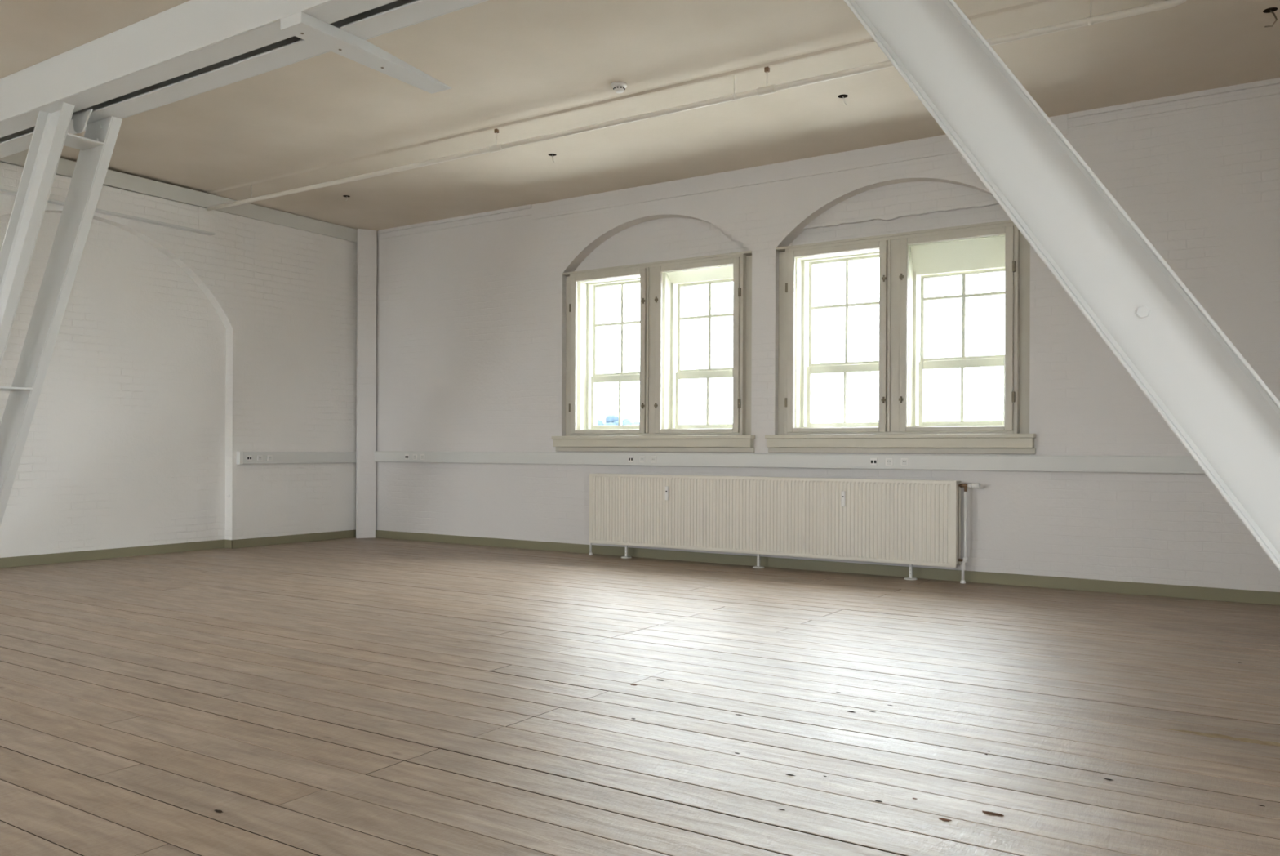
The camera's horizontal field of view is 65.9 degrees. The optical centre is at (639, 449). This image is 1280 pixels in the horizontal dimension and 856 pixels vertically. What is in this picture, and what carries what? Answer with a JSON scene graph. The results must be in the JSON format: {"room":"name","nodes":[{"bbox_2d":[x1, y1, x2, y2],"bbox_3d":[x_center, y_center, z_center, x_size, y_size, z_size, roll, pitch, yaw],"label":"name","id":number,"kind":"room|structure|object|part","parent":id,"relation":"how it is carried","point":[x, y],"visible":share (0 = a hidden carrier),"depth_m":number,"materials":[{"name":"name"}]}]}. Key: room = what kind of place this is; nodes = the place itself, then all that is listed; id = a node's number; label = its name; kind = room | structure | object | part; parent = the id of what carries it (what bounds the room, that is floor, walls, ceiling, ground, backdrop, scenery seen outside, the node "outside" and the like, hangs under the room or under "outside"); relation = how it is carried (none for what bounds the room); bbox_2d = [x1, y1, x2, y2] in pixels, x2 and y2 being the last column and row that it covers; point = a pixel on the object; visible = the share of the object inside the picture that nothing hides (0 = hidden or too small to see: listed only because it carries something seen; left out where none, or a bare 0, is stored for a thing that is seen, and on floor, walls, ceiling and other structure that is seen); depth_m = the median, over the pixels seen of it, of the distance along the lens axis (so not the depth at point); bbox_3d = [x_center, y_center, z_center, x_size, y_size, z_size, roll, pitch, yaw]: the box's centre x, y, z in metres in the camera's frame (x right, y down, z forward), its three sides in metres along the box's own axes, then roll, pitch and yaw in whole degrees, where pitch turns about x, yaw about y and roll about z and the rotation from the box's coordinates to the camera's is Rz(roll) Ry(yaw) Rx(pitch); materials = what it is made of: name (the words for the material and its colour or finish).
{"room":"empty loft room","nodes":[
{"label":"empty loft room","id":0,"kind":"room"},
{"bbox_2d":[0,161,356,557],"bbox_3d":[-7.409,-0.904,7.432,0.330,4.144,13.786,0,0,33],"label":"wall","id":1,"kind":"structure","parent":0,"point":[176,353],"depth_m":10.97,"materials":[{"name":"paint"}]},
{"bbox_2d":[0,162,215,235],"bbox_3d":[-7.801,-2.556,6.428,0.095,0.275,11.068,0,0,33],"label":"beam","id":2,"kind":"structure","parent":1,"relation":"attached to","point":[114,202],"depth_m":10.29,"materials":[{"name":"paint"}]},
{"bbox_3d":[-4.830,-2.554,10.979,0.007,0.254,0.158,0,0,33],"label":"plate","id":3,"kind":"part","parent":2,"relation":"part of","materials":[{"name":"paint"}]},
{"bbox_2d":[0,529,355,568],"bbox_3d":[-7.331,1.069,7.365,0.148,0.098,13.368,0,0,33],"label":"baseboard","id":4,"kind":"structure","parent":1,"relation":"attached to","point":[36,559],"depth_m":10.76,"materials":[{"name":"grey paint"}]},
{"bbox_2d":[0,149,357,242],"bbox_3d":[-7.216,-2.779,7.300,0.124,0.136,13.366,0,0,33],"label":"ceiling beam","id":5,"kind":"structure","parent":1,"relation":"attached to","point":[65,167],"depth_m":10.91,"materials":[{"name":"white paint"}]},
{"bbox_2d":[236,451,355,464],"bbox_3d":[-4.149,0.094,12.085,0.074,0.151,1.723,0,0,33],"label":"cable trunking","id":6,"kind":"object","parent":1,"relation":"attached to","point":[242,457],"visible":1,"depth_m":11.98,"materials":[{"name":"white plastic"}]},
{"bbox_2d":[246,454,252,461],"bbox_3d":[-4.527,0.096,11.450,0.007,0.068,0.068,0,0,33],"label":"socket","id":7,"kind":"object","parent":6,"relation":"attached to","point":[249,457],"depth_m":11.45,"materials":[{"name":"white plastic"}]},
{"bbox_2d":[257,454,262,461],"bbox_3d":[-4.449,0.096,11.566,0.012,0.068,0.068,0,0,33],"label":"power socket","id":8,"kind":"object","parent":6,"relation":"attached to","point":[259,456],"depth_m":11.56,"materials":[{"name":"white plastic"}]},
{"bbox_2d":[266,454,271,460],"bbox_3d":[-4.375,0.096,11.679,0.012,0.068,0.068,0,0,33],"label":"power socket","id":9,"kind":"object","parent":6,"relation":"attached to","point":[268,456],"depth_m":11.67,"materials":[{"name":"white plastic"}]},
{"bbox_3d":[-4.112,0.094,12.098,0.004,0.099,1.650,0,0,33],"label":"trunking lid","id":10,"kind":"part","parent":6,"relation":"part of","materials":[{"name":"white plastic"}]},
{"bbox_2d":[0,537,1279,855],"bbox_3d":[-0.968,1.185,3.217,15.320,0.082,13.546,0,0,33],"label":"floor","id":11,"kind":"structure","parent":0,"point":[352,695],"depth_m":4.33,"materials":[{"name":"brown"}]},
{"bbox_2d":[355,228,377,537],"bbox_3d":[-3.550,-0.853,12.788,0.241,3.974,0.144,0,0,-25],"label":"post","id":12,"kind":"object","parent":11,"relation":"on","point":[366,239],"visible":1,"depth_m":12.72,"materials":[{"name":"paint"}]},
{"bbox_2d":[0,0,1279,570],"bbox_3d":[0.066,-0.847,4.660,14.972,3.994,0.483,0,0,33],"label":"roof truss","id":13,"kind":"object","parent":11,"relation":"on","point":[1209,395],"visible":1,"depth_m":3.82,"materials":[{"name":"white paint"}]},
{"bbox_3d":[-5.217,-0.503,8.119,0.360,0.018,0.260,0,0,33],"label":"tie plate","id":14,"kind":"part","parent":13,"relation":"part of","materials":[{"name":"white paint"}]},
{"bbox_3d":[-4.180,-2.459,7.417,0.259,0.150,0.012,0,0,33],"label":"gusset plate","id":15,"kind":"part","parent":13,"relation":"part of","materials":[{"name":"white paint"}]},
{"bbox_3d":[-4.292,-2.342,7.521,0.300,0.012,0.271,0,0,33],"label":"spacer plate","id":16,"kind":"part","parent":13,"relation":"part of","materials":[{"name":"white paint"}]},
{"bbox_2d":[280,11,451,93],"bbox_3d":[-1.693,-2.488,6.253,0.190,0.068,1.230,0,0,33],"label":"ceiling light","id":17,"kind":"object","parent":13,"relation":"attached to","point":[304,26],"visible":1,"depth_m":6.09,"materials":[{"name":"white plastic"}]},
{"bbox_2d":[588,473,980,582],"bbox_3d":[1.179,0.709,9.665,4.166,0.892,0.172,0,0,33],"label":"radiator","id":18,"kind":"object","parent":11,"relation":"on","point":[915,522],"visible":1,"depth_m":9.45,"materials":[{"name":"beige metal"}]},
{"bbox_3d":[-0.145,1.142,10.539,0.116,0.015,0.116,0,0,33],"label":"foot plate","id":19,"kind":"part","parent":18,"relation":"part of","materials":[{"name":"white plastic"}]},
{"bbox_3d":[1.163,1.147,9.689,0.116,0.015,0.116,0,0,33],"label":"foot plate","id":20,"kind":"part","parent":18,"relation":"part of","materials":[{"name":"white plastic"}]},
{"bbox_2d":[600,473,960,481],"bbox_3d":[1.139,0.267,9.707,3.926,0.008,0.141,0,0,33],"label":"grille","id":21,"kind":"object","parent":18,"relation":"attached to","point":[713,477],"depth_m":9.70,"materials":[{"name":"beige metal"}]},
{"bbox_3d":[2.429,1.153,8.867,0.116,0.015,0.116,0,0,33],"label":"foot plate","id":22,"kind":"part","parent":18,"relation":"part of","materials":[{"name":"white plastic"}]},
{"bbox_3d":[2.780,0.643,8.629,0.004,0.698,0.096,0,0,33],"label":"rail","id":23,"kind":"part","parent":18,"relation":"part of","materials":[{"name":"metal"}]},
{"bbox_3d":[1.173,0.636,9.763,3.926,0.738,0.016,0,0,33],"label":"panel","id":24,"kind":"part","parent":18,"relation":"part of","materials":[{"name":"beige metal"}]},
{"bbox_2d":[0,0,1279,231],"bbox_3d":[-0.931,-2.978,3.228,15.600,0.300,13.786,0,0,33],"label":"ceiling","id":25,"kind":"structure","parent":0,"point":[522,69],"depth_m":7.78,"materials":[{"name":"paint"}]},
{"bbox_2d":[548,153,556,162],"bbox_3d":[-0.839,-2.783,9.467,0.082,0.094,0.080,0,0,33],"label":"outlet","id":26,"kind":"object","parent":25,"relation":"attached to","point":[549,154],"visible":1,"depth_m":9.46,"materials":[{"name":"grey"}]},
{"bbox_2d":[611,81,626,93],"bbox_3d":[-0.162,-2.817,7.698,0.124,0.062,0.124,0,0,33],"label":"smoke detector","id":27,"kind":"object","parent":25,"relation":"attached to","point":[618,86],"visible":1,"depth_m":7.66,"materials":[{"name":"white plastic"}]},
{"bbox_2d":[206,0,1186,210],"bbox_3d":[-0.776,-2.734,8.399,9.588,0.199,0.081,0,0,33],"label":"ceiling pipe","id":28,"kind":"object","parent":25,"relation":"hanging from","point":[770,89],"visible":1,"depth_m":7.49,"materials":[{"name":"beige metal"}]},
{"bbox_3d":[-4.177,-2.772,10.622,0.008,0.147,0.008,0,0,-34],"label":"hanger rod","id":29,"kind":"part","parent":28,"relation":"part of","materials":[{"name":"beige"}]},
{"bbox_3d":[2.783,-2.742,6.100,0.008,0.147,0.008,0,0,-34],"label":"hanger rod","id":30,"kind":"part","parent":28,"relation":"part of","materials":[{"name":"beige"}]},
{"bbox_2d":[837,93,848,106],"bbox_3d":[1.618,-2.773,7.871,0.082,0.094,0.080,0,0,33],"label":"outlet","id":31,"kind":"object","parent":25,"relation":"attached to","point":[843,95],"visible":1,"depth_m":7.86,"materials":[{"name":"grey"}]},
{"bbox_2d":[1262,7,1277,27],"bbox_3d":[4.023,-2.753,6.308,0.080,0.112,0.080,0,0,33],"label":"outlet","id":32,"kind":"object","parent":25,"relation":"attached to","point":[1271,10],"visible":1,"depth_m":6.30,"materials":[{"name":"grey"}]},
{"bbox_2d":[375,77,1279,591],"bbox_3d":[2.835,0.465,9.047,15.500,7.394,0.548,0,0,33],"label":"wall","id":33,"kind":"structure","parent":0,"point":[471,309],"depth_m":9.14,"materials":[{"name":"paint"}]},
{"bbox_2d":[551,250,755,452],"bbox_3d":[0.171,-0.987,10.635,2.500,2.020,0.435,0,0,33],"label":"window","id":34,"kind":"structure","parent":33,"relation":"in","point":[659,429],"depth_m":10.56,"materials":[{"name":"grey paint"}]},
{"bbox_3d":[-0.218,-0.536,11.040,0.800,0.600,0.038,0,0,33],"label":"sash","id":35,"kind":"part","parent":34,"relation":"part of","materials":[{"name":"beige paint"}]},
{"bbox_3d":[-0.193,-1.351,11.073,0.800,1.070,0.038,0,0,33],"label":"sash","id":36,"kind":"part","parent":34,"relation":"part of","materials":[{"name":"beige paint"}]},
{"bbox_3d":[0.099,-0.135,10.530,2.500,0.035,0.185,0,0,33],"label":"sill","id":37,"kind":"part","parent":34,"relation":"part of","materials":[{"name":"beige paint"}]},
{"bbox_3d":[0.236,-1.056,10.709,2.200,1.835,0.240,0,0,33],"label":"box frame","id":38,"kind":"part","parent":34,"relation":"part of","materials":[{"name":"beige paint"}]},
{"bbox_3d":[0.093,-0.005,10.523,2.500,0.054,0.022,0,0,33],"label":"moulding","id":39,"kind":"part","parent":34,"relation":"part of","materials":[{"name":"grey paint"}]},
{"bbox_3d":[0.695,-1.839,10.381,0.890,0.105,0.154,0,0,33],"label":"head panel","id":40,"kind":"part","parent":34,"relation":"part of","materials":[{"name":"beige paint"}]},
{"bbox_3d":[0.721,-0.532,10.430,0.800,0.600,0.038,0,0,33],"label":"sash","id":41,"kind":"part","parent":34,"relation":"part of","materials":[{"name":"beige paint"}]},
{"bbox_3d":[0.746,-1.302,10.463,0.800,0.980,0.038,0,0,33],"label":"sash","id":42,"kind":"part","parent":34,"relation":"part of","materials":[{"name":"beige paint"}]},
{"bbox_2d":[374,450,1204,473],"bbox_3d":[2.800,0.110,8.733,14.820,0.140,0.074,0,0,33],"label":"cable trunking","id":43,"kind":"object","parent":33,"relation":"attached to","point":[1046,463],"visible":1,"depth_m":9.32,"materials":[{"name":"white plastic"}]},
{"bbox_2d":[404,453,408,459],"bbox_3d":[-2.929,0.087,12.421,0.068,0.068,0.007,0,0,33],"label":"socket","id":44,"kind":"object","parent":43,"relation":"attached to","point":[406,455],"depth_m":12.42,"materials":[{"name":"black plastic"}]},
{"bbox_2d":[413,453,417,459],"bbox_3d":[-2.810,0.088,12.341,0.068,0.068,0.012,0,0,33],"label":"power socket","id":45,"kind":"object","parent":43,"relation":"attached to","point":[415,455],"depth_m":12.33,"materials":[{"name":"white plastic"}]},
{"bbox_2d":[420,453,424,459],"bbox_3d":[-2.701,0.088,12.270,0.068,0.068,0.012,0,0,33],"label":"power socket","id":46,"kind":"object","parent":43,"relation":"attached to","point":[422,455],"depth_m":12.27,"materials":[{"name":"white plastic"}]},
{"bbox_2d":[627,455,633,462],"bbox_3d":[-0.098,0.100,10.582,0.068,0.068,0.007,0,0,33],"label":"socket","id":47,"kind":"object","parent":43,"relation":"attached to","point":[630,458],"depth_m":10.58,"materials":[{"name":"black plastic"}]},
{"bbox_2d":[640,456,644,462],"bbox_3d":[0.024,0.100,10.500,0.068,0.068,0.012,0,0,33],"label":"power socket","id":48,"kind":"object","parent":43,"relation":"attached to","point":[642,458],"depth_m":10.50,"materials":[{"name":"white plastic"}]},
{"bbox_2d":[650,456,656,462],"bbox_3d":[0.142,0.101,10.423,0.068,0.068,0.012,0,0,33],"label":"power socket","id":49,"kind":"object","parent":43,"relation":"attached to","point":[653,459],"depth_m":10.42,"materials":[{"name":"white plastic"}]},
{"bbox_2d":[870,457,877,465],"bbox_3d":[2.156,0.109,9.117,0.068,0.068,0.007,0,0,33],"label":"socket","id":50,"kind":"object","parent":43,"relation":"attached to","point":[873,461],"depth_m":9.11,"materials":[{"name":"white plastic"}]},
{"bbox_2d":[885,457,893,465],"bbox_3d":[2.277,0.110,9.036,0.068,0.068,0.012,0,0,33],"label":"power socket","id":51,"kind":"object","parent":43,"relation":"attached to","point":[889,461],"depth_m":9.03,"materials":[{"name":"white plastic"}]},
{"bbox_2d":[901,457,908,465],"bbox_3d":[2.397,0.110,8.958,0.068,0.068,0.012,0,0,33],"label":"power socket","id":52,"kind":"object","parent":43,"relation":"attached to","point":[904,461],"depth_m":8.95,"materials":[{"name":"white plastic"}]},
{"bbox_2d":[375,529,1279,604],"bbox_3d":[2.693,1.113,8.833,15.100,0.098,0.018,0,0,33],"label":"baseboard","id":53,"kind":"structure","parent":33,"relation":"attached to","point":[1271,597],"depth_m":9.09,"materials":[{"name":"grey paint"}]},
{"bbox_2d":[764,219,1035,453],"bbox_3d":[2.393,-0.978,9.191,2.500,2.020,0.435,0,0,33],"label":"window","id":54,"kind":"structure","parent":33,"relation":"in","point":[906,259],"depth_m":9.10,"materials":[{"name":"grey paint"}]},
{"bbox_3d":[1.995,-0.526,9.601,0.800,0.600,0.038,0,0,33],"label":"sash","id":55,"kind":"part","parent":54,"relation":"part of","materials":[{"name":"beige paint"}]},
{"bbox_3d":[2.021,-1.341,9.635,0.800,1.070,0.038,0,0,33],"label":"sash","id":56,"kind":"part","parent":54,"relation":"part of","materials":[{"name":"beige paint"}]},
{"bbox_3d":[2.450,-1.047,9.270,2.200,1.835,0.240,0,0,33],"label":"box frame","id":57,"kind":"part","parent":54,"relation":"part of","materials":[{"name":"beige paint"}]},
{"bbox_3d":[2.321,-0.126,9.086,2.500,0.035,0.185,0,0,33],"label":"sill","id":58,"kind":"part","parent":54,"relation":"part of","materials":[{"name":"beige paint"}]},
{"bbox_3d":[2.316,0.005,9.079,2.500,0.054,0.022,0,0,33],"label":"moulding","id":59,"kind":"part","parent":54,"relation":"part of","materials":[{"name":"grey paint"}]},
{"bbox_3d":[2.908,-1.755,8.943,0.890,0.255,0.154,0,0,33],"label":"head panel","id":60,"kind":"part","parent":54,"relation":"part of","materials":[{"name":"beige paint"}]},
{"bbox_3d":[2.934,-0.522,8.991,0.800,0.600,0.038,0,0,33],"label":"sash","id":61,"kind":"part","parent":54,"relation":"part of","materials":[{"name":"beige paint"}]},
{"bbox_3d":[2.959,-1.217,9.025,0.800,0.830,0.038,0,0,33],"label":"sash","id":62,"kind":"part","parent":54,"relation":"part of","materials":[{"name":"beige paint"}]},
{"label":"outside","id":63,"kind":"structure","parent":0,"visible":0},
{"bbox_3d":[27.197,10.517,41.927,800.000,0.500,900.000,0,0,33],"label":"ground","id":64,"kind":"structure","parent":63,"visible":0},
{"bbox_2d":[597,418,604,425],"bbox_3d":[-6.416,2.635,150.054,5.367,14.975,3.852,0,0,33],"label":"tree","id":65,"kind":"object","parent":64,"relation":"on","point":[600,422],"visible":0.02,"depth_m":149.61,"materials":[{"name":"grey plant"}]},
{"bbox_2d":[603,413,626,425],"bbox_3d":[-5.105,2.089,164.160,5.485,16.077,4.760,0,0,33],"label":"tree","id":66,"kind":"object","parent":64,"relation":"on","point":[610,420],"visible":0.15,"depth_m":163.47,"materials":[{"name":"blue plant"}]},
{"bbox_2d":[622,417,632,425],"bbox_3d":[-2.686,2.223,177.443,6.436,15.830,5.076,0,0,33],"label":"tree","id":67,"kind":"object","parent":64,"relation":"on","point":[627,421],"visible":0.02,"depth_m":176.00,"materials":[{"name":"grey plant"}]},
{"bbox_2d":[631,421,639,424],"bbox_3d":[-0.500,2.897,150.071,5.651,14.502,4.507,0,0,33],"label":"tree","id":68,"kind":"object","parent":64,"relation":"on","point":[634,422],"visible":0.02,"depth_m":149.92,"materials":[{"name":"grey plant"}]}
]}

